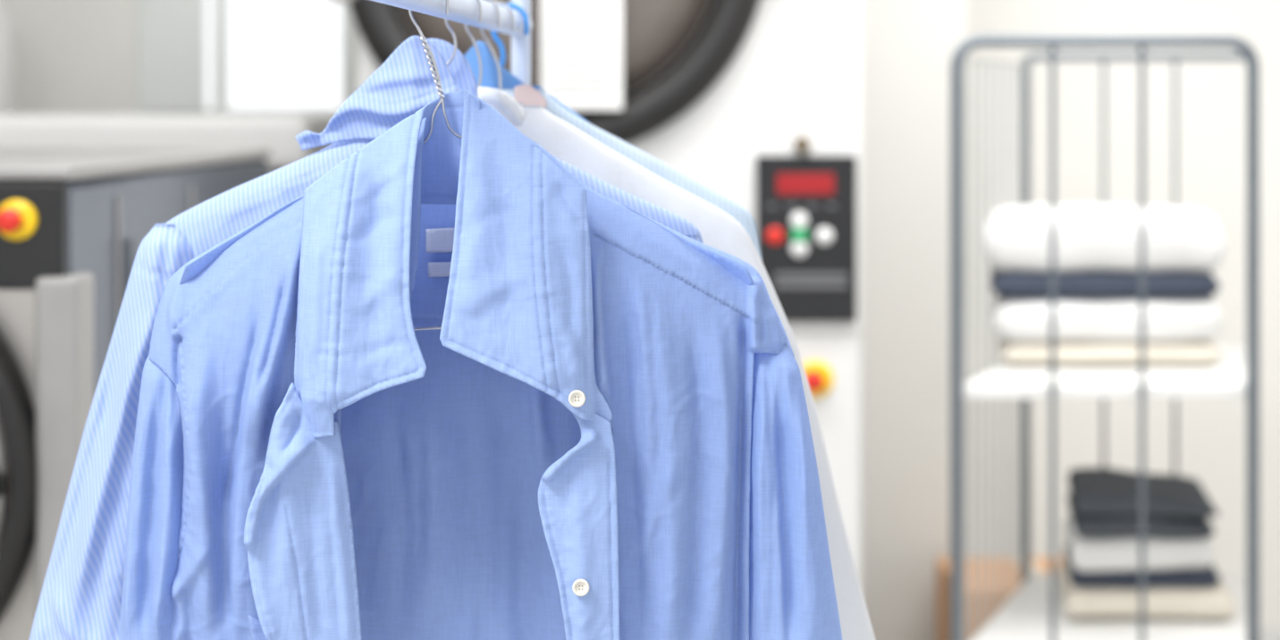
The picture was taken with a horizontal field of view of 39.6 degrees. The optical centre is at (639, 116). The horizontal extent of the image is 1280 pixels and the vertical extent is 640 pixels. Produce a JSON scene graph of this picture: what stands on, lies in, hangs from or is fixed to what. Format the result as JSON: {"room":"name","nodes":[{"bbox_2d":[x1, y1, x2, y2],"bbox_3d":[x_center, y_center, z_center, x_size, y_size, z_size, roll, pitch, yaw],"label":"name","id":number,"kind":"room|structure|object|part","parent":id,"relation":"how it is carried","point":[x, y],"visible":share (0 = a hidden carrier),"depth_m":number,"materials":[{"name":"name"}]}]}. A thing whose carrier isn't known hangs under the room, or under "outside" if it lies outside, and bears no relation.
{"room":"laundry","nodes":[
{"label":"laundry","id":0,"kind":"room"},
{"bbox_2d":[0,0,1279,626],"bbox_3d":[0.000,0.225,5.475,6.400,2.850,0.150,0,0,0],"label":"wall","id":1,"kind":"structure","parent":0,"point":[1212,159],"depth_m":5.40,"materials":[{"name":"white paint"}]},
{"bbox_2d":[137,0,147,109],"bbox_3d":[-1.517,-0.586,5.465,0.040,1.227,0.070,0,0,0],"label":"window frame","id":2,"kind":"structure","parent":1,"relation":"attached to","point":[142,4],"depth_m":5.43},
{"bbox_2d":[136,109,337,114],"bbox_3d":[-1.200,0.002,5.465,0.673,0.050,0.090,0,0,0],"label":"sill","id":3,"kind":"structure","parent":1,"relation":"on","point":[138,111],"depth_m":5.42,"materials":[{"name":"white"}]},
{"bbox_2d":[211,0,229,109],"bbox_3d":[-1.288,-0.586,5.465,0.040,1.227,0.070,0,0,0],"label":"mullion","id":4,"kind":"object","parent":3,"relation":"on","point":[220,8],"visible":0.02,"depth_m":5.43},
{"bbox_2d":[341,1,355,104],"bbox_3d":[-0.893,-0.586,5.465,0.040,1.227,0.070,0,0,0],"label":"window frame","id":5,"kind":"structure","parent":1,"relation":"attached to","point":[348,22],"depth_m":5.43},
{"bbox_2d":[1259,626,1279,639],"bbox_3d":[0.000,1.600,5.393,6.400,0.100,0.015,0,0,0],"label":"baseboard","id":6,"kind":"structure","parent":1,"relation":"attached to","point":[1266,633],"depth_m":5.38,"materials":[{"name":"white ceramic"}]},
{"bbox_2d":[862,0,967,639],"bbox_3d":[0.744,0.050,5.125,0.298,3.200,0.550,0,0,0],"label":"pillar","id":7,"kind":"structure","parent":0,"point":[909,46],"depth_m":4.85,"materials":[{"name":"white paint"}]},
{"bbox_2d":[1057,560,1236,618],"bbox_3d":[1.087,1.016,3.848,0.410,0.065,0.352,0,0,0],"label":"towel","id":8,"kind":"object","parent":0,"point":[1093,596],"depth_m":3.69,"materials":[{"name":"beige fabric"}]},
{"bbox_3d":[0.000,1.700,1.400,6.400,0.100,8.000,0,0,0],"label":"floor","id":9,"kind":"structure","parent":0,"visible":0},
{"bbox_2d":[0,2,13,114],"bbox_3d":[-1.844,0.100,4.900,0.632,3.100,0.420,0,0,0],"label":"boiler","id":10,"kind":"object","parent":9,"relation":"on","point":[6,29],"visible":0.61,"depth_m":4.89,"materials":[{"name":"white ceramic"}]},
{"bbox_2d":[0,148,270,639],"bbox_3d":[-1.226,0.859,2.998,1.004,1.582,1.415,0,0,0],"label":"washing machine","id":11,"kind":"object","parent":9,"relation":"on","point":[74,223],"visible":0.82,"depth_m":2.39,"materials":[{"name":"grey metal"}]},
{"bbox_3d":[-0.855,0.481,2.310,0.050,0.030,0.040,0,0,0],"label":"door handle","id":12,"kind":"part","parent":11,"relation":"part of","materials":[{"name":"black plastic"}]},
{"bbox_3d":[-1.160,0.484,2.374,0.647,0.647,0.040,0,0,0],"label":"door trim","id":13,"kind":"part","parent":11,"relation":"part of","materials":[{"name":"metal"}]},
{"bbox_3d":[-0.839,0.139,2.367,0.032,0.032,0.023,0,0,0],"label":"emergency stop knob","id":14,"kind":"part","parent":11,"relation":"part of","materials":[{"name":"red plastic"}]},
{"bbox_3d":[-1.265,0.881,2.402,0.905,1.298,0.016,0,0,0],"label":"panel","id":15,"kind":"part","parent":11,"relation":"part of","materials":[{"name":"metal"}]},
{"bbox_3d":[-1.247,0.078,3.050,0.960,0.020,1.310,0,0,0],"label":"cabinet lid","id":16,"kind":"part","parent":11,"relation":"part of","materials":[{"name":"grey metal"}]},
{"bbox_2d":[0,114,334,173],"bbox_3d":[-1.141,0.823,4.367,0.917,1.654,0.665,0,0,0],"label":"countertop","id":17,"kind":"structure","parent":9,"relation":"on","point":[277,133],"depth_m":4.10,"materials":[{"name":"white metal"}]},
{"bbox_2d":[370,0,532,85],"bbox_3d":[-0.294,0.625,1.212,0.559,2.050,1.422,0,0,17],"label":"rack","id":18,"kind":"object","parent":9,"relation":"on","point":[466,12],"visible":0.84,"depth_m":1.58,"materials":[{"name":"metal"}]},
{"bbox_2d":[408,0,461,330],"bbox_3d":[-0.133,0.034,1.368,0.422,0.280,0.005,0,0,0],"label":"wire hanger","id":19,"kind":"object","parent":18,"relation":"hanging from","point":[433,69],"visible":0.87,"depth_m":1.37,"materials":[{"name":"silver metal"}]},
{"bbox_2d":[118,89,842,639],"bbox_3d":[-0.120,0.206,1.351,0.560,0.452,0.136,0,0,0],"label":"dress shirt","id":20,"kind":"object","parent":19,"relation":"hanging from","point":[603,432],"visible":1,"depth_m":1.33,"materials":[{"name":"blue fabric"}]},
{"bbox_3d":[-0.141,0.243,1.385,0.456,0.378,0.066,0,0,0],"label":"panel","id":21,"kind":"part","parent":20,"relation":"part of","materials":[{"name":"blue fabric"}]},
{"bbox_3d":[-0.167,-0.090,1.333,0.025,0.025,0.870,0,0,6],"label":"rail","id":22,"kind":"part","parent":18,"relation":"part of","materials":[{"name":"metal"}]},
{"bbox_2d":[444,0,481,65],"bbox_3d":[-0.182,0.032,1.495,0.402,0.277,0.003,0,0,0],"label":"wire hanger","id":23,"kind":"object","parent":18,"relation":"hanging from","point":[448,26],"visible":0.16,"depth_m":1.49,"materials":[{"name":"silver metal"}]},
{"bbox_2d":[28,35,703,639],"bbox_3d":[-0.223,0.210,1.476,0.594,0.551,0.110,0,0,0],"label":"dress shirt","id":24,"kind":"object","parent":23,"relation":"hanging from","point":[80,597],"visible":0.21,"depth_m":1.45,"materials":[{"name":"blue fabric"}]},
{"bbox_2d":[463,0,499,87],"bbox_3d":[-0.120,0.032,1.575,0.375,0.277,0.003,0,0,0],"label":"wire hanger","id":25,"kind":"object","parent":18,"relation":"hanging from","point":[492,2],"visible":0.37,"depth_m":1.57,"materials":[{"name":"silver metal"}]},
{"bbox_2d":[477,86,875,639],"bbox_3d":[-0.054,0.244,1.574,0.550,0.539,0.081,0,0,0],"label":"dress shirt","id":26,"kind":"object","parent":25,"relation":"hanging from","point":[719,230],"visible":0.19,"depth_m":1.56,"materials":[{"name":"white fabric"}]},
{"bbox_2d":[479,1,513,89],"bbox_3d":[-0.096,0.026,1.645,0.333,0.264,0.003,0,0,0],"label":"wire hanger","id":27,"kind":"object","parent":18,"relation":"hanging from","point":[507,6],"visible":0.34,"depth_m":1.64,"materials":[{"name":"silver metal"}]},
{"bbox_2d":[499,84,762,261],"bbox_3d":[-0.075,0.254,1.644,0.422,0.566,0.075,0,0,0],"label":"dress shirt","id":28,"kind":"object","parent":27,"relation":"hanging from","point":[524,95],"visible":0.08,"depth_m":1.63,"materials":[{"name":"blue fabric"}]},
{"bbox_2d":[490,2,529,67],"bbox_3d":[-0.095,0.027,1.710,0.306,0.272,0.005,0,0,0],"label":"hanger","id":29,"kind":"object","parent":18,"relation":"hanging from","point":[515,6],"visible":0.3,"depth_m":1.71,"materials":[{"name":"blue plastic"}]},
{"bbox_2d":[463,41,589,123],"bbox_3d":[-0.096,0.242,1.704,0.370,0.626,0.080,0,0,0],"label":"dress shirt","id":30,"kind":"object","parent":29,"relation":"hanging from","point":[490,76],"visible":0.02,"depth_m":1.68,"materials":[{"name":"blue fabric"}]},
{"bbox_3d":[-0.119,0.610,1.777,0.020,2.020,0.020,0,0,0],"label":"upright post","id":31,"kind":"part","parent":18,"relation":"part of","materials":[{"name":"metal"}]},
{"bbox_2d":[327,0,862,590],"bbox_3d":[-0.092,0.425,4.205,1.114,2.450,1.190,0,0,0],"label":"washing machine","id":32,"kind":"object","parent":9,"relation":"on","point":[759,103],"visible":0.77,"depth_m":3.70,"materials":[{"name":"white metal"}]},
{"bbox_3d":[-0.179,-0.357,3.680,0.707,0.707,0.040,0,0,0],"label":"door trim","id":33,"kind":"part","parent":32,"relation":"part of","materials":[{"name":"metal"}]},
{"bbox_3d":[-0.179,-0.357,3.675,0.693,0.693,0.050,0,0,0],"label":"door glass","id":34,"kind":"part","parent":32,"relation":"part of","materials":[{"name":"glass"}]},
{"bbox_2d":[541,0,623,109],"bbox_3d":[-0.118,-0.183,3.625,0.166,0.340,0.002,0,0,0],"label":"paper notice","id":35,"kind":"object","parent":32,"relation":"attached to","point":[582,40],"visible":0.97,"depth_m":3.62,"materials":[{"name":"white paper"}]},
{"bbox_2d":[793,134,809,152],"bbox_3d":[0.337,0.058,3.680,0.032,0.036,0.041,0,0,0],"label":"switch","id":36,"kind":"object","parent":32,"relation":"attached to","point":[801,142],"depth_m":3.68,"materials":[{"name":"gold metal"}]},
{"bbox_3d":[0.345,0.254,3.690,0.206,0.344,0.024,0,0,0],"label":"control panel","id":37,"kind":"part","parent":32,"relation":"part of","materials":[{"name":"black plastic"}]},
{"bbox_3d":[0.359,0.547,3.676,0.044,0.044,0.032,0,0,0],"label":"emergency stop knob","id":38,"kind":"part","parent":32,"relation":"part of","materials":[{"name":"red plastic"}]},
{"bbox_2d":[936,555,1065,639],"bbox_3d":[1.025,1.419,4.625,0.450,0.461,0.354,0,0,0],"label":"cardboard box","id":39,"kind":"object","parent":9,"relation":"on","point":[1038,564],"visible":0.24,"depth_m":4.64,"materials":[{"name":"brown cardboard"}]},
{"bbox_2d":[950,34,1259,639],"bbox_3d":[1.015,0.745,3.799,0.810,1.810,0.622,0,0,0],"label":"trolley","id":40,"kind":"object","parent":9,"relation":"on","point":[1036,610],"visible":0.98,"depth_m":3.56,"materials":[{"name":"metal"}]},
{"bbox_2d":[984,204,1225,365],"bbox_3d":[1.000,0.360,3.860,0.552,0.333,0.310,0,0,0],"label":"folded towels","id":41,"kind":"object","parent":40,"relation":"on","point":[1098,247],"visible":0.93,"depth_m":3.71,"materials":[{"name":"white fabric"}]},
{"bbox_2d":[992,269,1220,299],"bbox_3d":[1.001,0.354,3.861,0.527,0.069,0.307,0,0,0],"label":"towel","id":42,"kind":"object","parent":41,"relation":"on","point":[1006,284],"depth_m":3.72,"materials":[{"name":"blue fabric"}]},
{"bbox_2d":[962,345,1246,398],"bbox_3d":[1.017,0.543,3.797,0.760,0.030,0.585,0,0,0],"label":"shelf","id":43,"kind":"object","parent":40,"relation":"attached to","point":[1226,378],"depth_m":3.54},
{"bbox_2d":[972,572,1246,639],"bbox_3d":[1.017,1.065,3.797,0.760,0.030,0.585,0,0,0],"label":"shelf","id":44,"kind":"object","parent":40,"relation":"attached to","point":[1026,615],"depth_m":3.69,"materials":[{"name":"white"}]},
{"bbox_3d":[1.150,0.671,4.100,0.540,1.638,0.020,0,0,0],"label":"frame","id":45,"kind":"part","parent":40,"relation":"part of","materials":[{"name":"grey metal"}]},
{"bbox_2d":[1057,467,1236,618],"bbox_3d":[1.087,0.916,3.848,0.410,0.265,0.352,0,0,0],"label":"folded clothes","id":46,"kind":"object","parent":40,"relation":"on","point":[1098,576],"visible":0.92,"depth_m":3.72,"materials":[{"name":"black fabric"}]},
{"bbox_2d":[1063,513,1214,572],"bbox_3d":[1.078,0.919,3.863,0.353,0.083,0.309,0,0,0],"label":"towel","id":47,"kind":"object","parent":46,"relation":"on","point":[1107,549],"depth_m":3.72,"materials":[{"name":"white fabric"}]},
{"bbox_2d":[1067,492,1214,538],"bbox_3d":[1.085,0.861,3.869,0.345,0.058,0.310,0,0,0],"label":"towel","id":48,"kind":"object","parent":46,"relation":"on","point":[1083,521],"depth_m":3.72,"materials":[{"name":"black fabric"}]},
{"bbox_2d":[1067,467,1218,517],"bbox_3d":[1.086,0.815,3.862,0.351,0.063,0.309,0,0,0],"label":"towel","id":49,"kind":"object","parent":46,"relation":"on","point":[1094,492],"depth_m":3.74,"materials":[{"name":"black fabric"}]},
{"bbox_3d":[0.000,-1.375,5.475,6.400,0.350,0.150,0,0,0],"label":"wall","id":50,"kind":"structure","parent":0,"visible":0},
{"bbox_2d":[147,0,205,111],"bbox_3d":[-1.409,-0.606,5.406,0.176,1.187,0.012,0,0,0],"label":"roller blind","id":51,"kind":"object","parent":50,"relation":"attached to","point":[176,29],"visible":1,"depth_m":5.40,"materials":[{"name":"white fabric"}]}
]}

